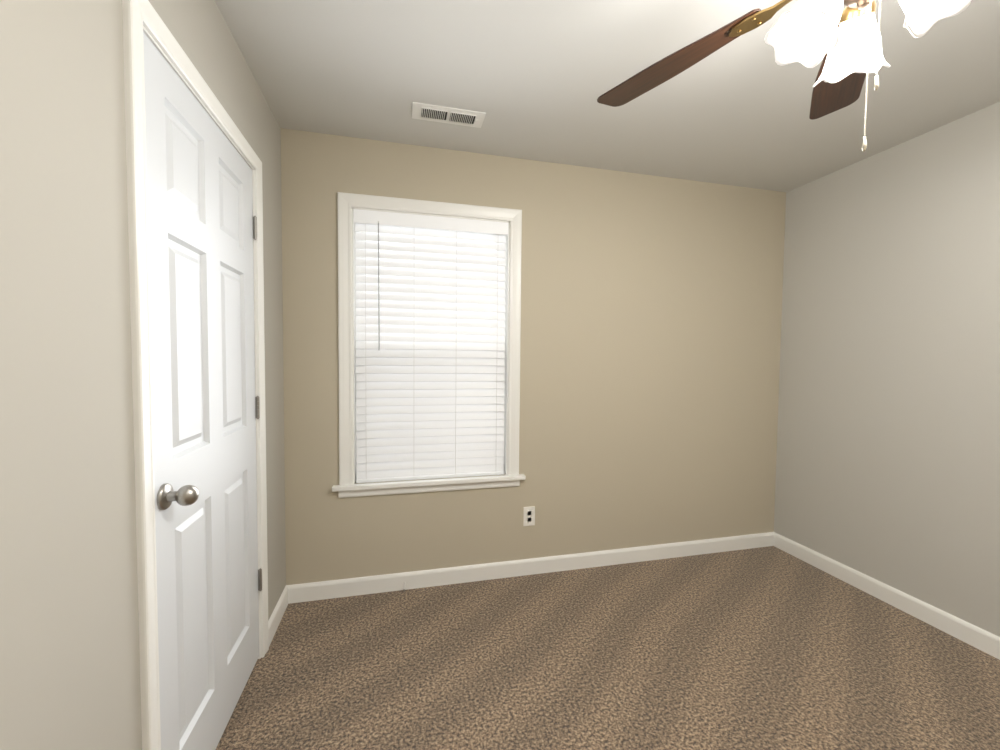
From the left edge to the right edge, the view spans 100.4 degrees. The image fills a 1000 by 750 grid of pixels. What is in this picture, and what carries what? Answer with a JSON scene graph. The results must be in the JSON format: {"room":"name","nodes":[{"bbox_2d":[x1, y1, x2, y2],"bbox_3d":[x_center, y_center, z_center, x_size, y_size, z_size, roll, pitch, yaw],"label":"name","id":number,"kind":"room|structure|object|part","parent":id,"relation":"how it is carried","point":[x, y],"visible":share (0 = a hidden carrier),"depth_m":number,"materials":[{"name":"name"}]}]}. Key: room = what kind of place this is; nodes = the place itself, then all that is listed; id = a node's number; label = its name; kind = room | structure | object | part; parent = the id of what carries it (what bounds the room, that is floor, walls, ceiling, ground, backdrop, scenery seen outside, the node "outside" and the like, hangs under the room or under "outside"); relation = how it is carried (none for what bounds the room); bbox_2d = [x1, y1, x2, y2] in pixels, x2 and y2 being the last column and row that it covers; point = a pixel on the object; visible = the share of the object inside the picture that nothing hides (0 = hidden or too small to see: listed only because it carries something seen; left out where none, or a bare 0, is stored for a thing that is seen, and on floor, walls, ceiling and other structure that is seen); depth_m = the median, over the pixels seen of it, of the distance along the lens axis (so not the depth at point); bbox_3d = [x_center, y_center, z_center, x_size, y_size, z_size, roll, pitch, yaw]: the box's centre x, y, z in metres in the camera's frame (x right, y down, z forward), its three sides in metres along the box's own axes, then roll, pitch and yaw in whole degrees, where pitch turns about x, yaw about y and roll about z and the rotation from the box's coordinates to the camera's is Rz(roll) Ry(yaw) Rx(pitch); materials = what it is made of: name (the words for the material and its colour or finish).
{"room":"empty bedroom","nodes":[
{"label":"empty bedroom","id":0,"kind":"room"},
{"bbox_2d":[0,0,285,749],"bbox_3d":[-0.781,0.047,0.523,0.120,2.440,3.310,0,2,-14],"label":"wall","id":1,"kind":"structure","parent":0,"point":[69,652],"depth_m":0.77,"materials":[{"name":"grey paint"}]},
{"bbox_2d":[122,0,268,749],"bbox_3d":[-0.975,0.175,1.356,0.137,2.114,0.893,0,2,-14],"label":"door frame","id":2,"kind":"structure","parent":1,"relation":"attached to","point":[138,15],"depth_m":0.96,"materials":[{"name":"white wood"}]},
{"bbox_2d":[143,32,261,749],"bbox_3d":[-0.910,0.199,1.376,0.111,2.035,0.772,0,2,-14],"label":"door","id":3,"kind":"structure","parent":1,"relation":"in","point":[200,219],"depth_m":1.26,"materials":[{"name":"white wood"}]},
{"bbox_3d":[-0.816,0.309,1.068,0.076,0.066,0.066,0,2,-14],"label":"knob","id":4,"kind":"part","parent":3,"relation":"part of","materials":[{"name":"grey metal"}]},
{"bbox_3d":[-1.026,0.133,1.737,0.045,1.574,0.012,0,2,-14],"label":"door hinges","id":5,"kind":"part","parent":3,"relation":"part of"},
{"bbox_2d":[268,586,287,645],"bbox_3d":[-1.075,1.158,2.019,0.014,0.093,0.360,0,2,-14],"label":"baseboard","id":6,"kind":"structure","parent":1,"relation":"attached to","point":[277,614],"depth_m":2.00,"materials":[{"name":"white wood"}]},
{"bbox_2d":[281,128,785,584],"bbox_3d":[0.397,-0.025,2.573,3.378,2.440,0.120,0,2,-14],"label":"wall","id":7,"kind":"structure","parent":0,"point":[651,318],"depth_m":2.53,"materials":[{"name":"beige paint"}]},
{"bbox_2d":[332,474,525,491],"bbox_3d":[-0.377,0.600,2.359,1.064,0.025,0.093,0,2,-14],"label":"window sill","id":8,"kind":"structure","parent":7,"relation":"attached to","point":[404,483],"depth_m":2.31,"materials":[{"name":"white wood"}]},
{"bbox_2d":[337,192,521,497],"bbox_3d":[-0.380,-0.147,2.367,1.004,1.608,0.133,0,2,-14],"label":"window","id":9,"kind":"structure","parent":7,"relation":"in","point":[346,202],"depth_m":2.33,"materials":[{"name":"white plastic"}]},
{"bbox_2d":[365,221,379,349],"bbox_3d":[-0.698,-0.133,2.249,0.099,1.409,0.042,2,3,25],"label":"cord","id":10,"kind":"object","parent":9,"relation":"hanging from","point":[379,313],"depth_m":2.23,"materials":[{"name":"white fabric"}]},
{"bbox_3d":[-0.374,0.636,2.345,1.004,0.046,0.015,0,2,-14],"label":"window trim apron","id":11,"kind":"part","parent":9,"relation":"part of","materials":[{"name":"white wood"}]},
{"bbox_3d":[-0.375,-0.121,2.349,0.828,1.382,0.021,0,2,-14],"label":"window blind slats","id":12,"kind":"part","parent":9,"relation":"part of","materials":[{"name":"white plastic"}]},
{"bbox_3d":[-0.374,-0.144,2.345,0.840,1.460,0.057,0,2,-14],"label":"window blinds rails","id":13,"kind":"part","parent":9,"relation":"part of","materials":[{"name":"white plastic"}]},
{"bbox_2d":[455,231,456,474],"bbox_3d":[-0.253,-0.134,2.377,0.002,1.409,0.053,0,2,-14],"label":"cord","id":14,"kind":"object","parent":9,"relation":"hanging from","point":[456,231],"depth_m":2.34,"materials":[{"name":"white fabric"}]},
{"bbox_2d":[496,273,497,431],"bbox_3d":[-0.023,-0.134,2.433,0.002,1.409,0.053,0,2,-14],"label":"cord","id":15,"kind":"object","parent":9,"relation":"hanging from","point":[497,273],"depth_m":2.41,"materials":[{"name":"white fabric"}]},
{"bbox_2d":[352,207,509,483],"bbox_3d":[-0.375,-0.150,2.347,0.868,1.473,0.055,0,2,-14],"label":"liner","id":16,"kind":"object","parent":7,"relation":"attached to","point":[506,349],"visible":0.76,"depth_m":2.37,"materials":[{"name":"white"}]},
{"bbox_2d":[523,506,534,525],"bbox_3d":[0.173,0.844,2.495,0.070,0.114,0.016,0,2,-14],"label":"electrical outlet","id":17,"kind":"object","parent":7,"relation":"attached to","point":[528,516],"visible":1,"depth_m":2.49,"materials":[{"name":"white plastic"}]},
{"bbox_2d":[286,532,773,603],"bbox_3d":[0.402,1.150,2.556,3.138,0.093,0.014,0,2,-14],"label":"baseboard","id":18,"kind":"structure","parent":7,"relation":"attached to","point":[321,590],"depth_m":2.47,"materials":[{"name":"white wood"}]},
{"bbox_2d":[215,0,999,191],"bbox_3d":[0.814,-1.222,0.857,3.378,0.100,3.550,0,2,-14],"label":"ceiling","id":19,"kind":"structure","parent":0,"point":[533,79],"depth_m":1.72,"materials":[{"name":"white paint"}]},
{"bbox_2d":[412,102,485,127],"bbox_3d":[-0.243,-1.222,1.969,0.335,0.012,0.125,0,2,-14],"label":"ceiling vent","id":20,"kind":"object","parent":19,"relation":"in","point":[441,114],"visible":1,"depth_m":1.96,"materials":[{"name":"white metal"}]},
{"bbox_2d":[597,0,970,150],"bbox_3d":[0.750,-0.816,0.863,1.289,0.715,1.306,0,2,-14],"label":"fan","id":21,"kind":"object","parent":19,"relation":"hanging from","point":[846,43],"visible":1,"depth_m":0.95,"materials":[{"name":"brown wood"}]},
{"bbox_3d":[0.509,-0.912,1.229,0.136,0.006,0.483,-16,12,-37],"label":"blade","id":22,"kind":"part","parent":21,"relation":"part of","materials":[{"name":"brown wood"}]},
{"bbox_3d":[1.022,-0.908,1.248,0.136,0.006,0.483,-12,-5,34],"label":"blade","id":23,"kind":"part","parent":21,"relation":"part of","materials":[{"name":"brown wood"}]},
{"bbox_2d":[216,546,999,749],"bbox_3d":[0.790,1.315,0.960,3.378,0.100,3.550,0,2,-14],"label":"floor","id":24,"kind":"structure","parent":0,"point":[768,648],"depth_m":1.74,"materials":[{"name":"brown carpet"}]},
{"bbox_2d":[774,102,999,636],"bbox_3d":[2.385,0.045,1.294,0.120,2.440,3.310,0,2,-14],"label":"wall","id":25,"kind":"structure","parent":0,"point":[888,454],"depth_m":2.18,"materials":[{"name":"grey paint"}]},
{"bbox_2d":[773,532,999,659],"bbox_3d":[2.309,1.218,1.325,0.014,0.093,3.310,0,2,-14],"label":"baseboard","id":26,"kind":"structure","parent":25,"relation":"attached to","point":[985,641],"depth_m":2.18,"materials":[{"name":"white wood"}]}
]}

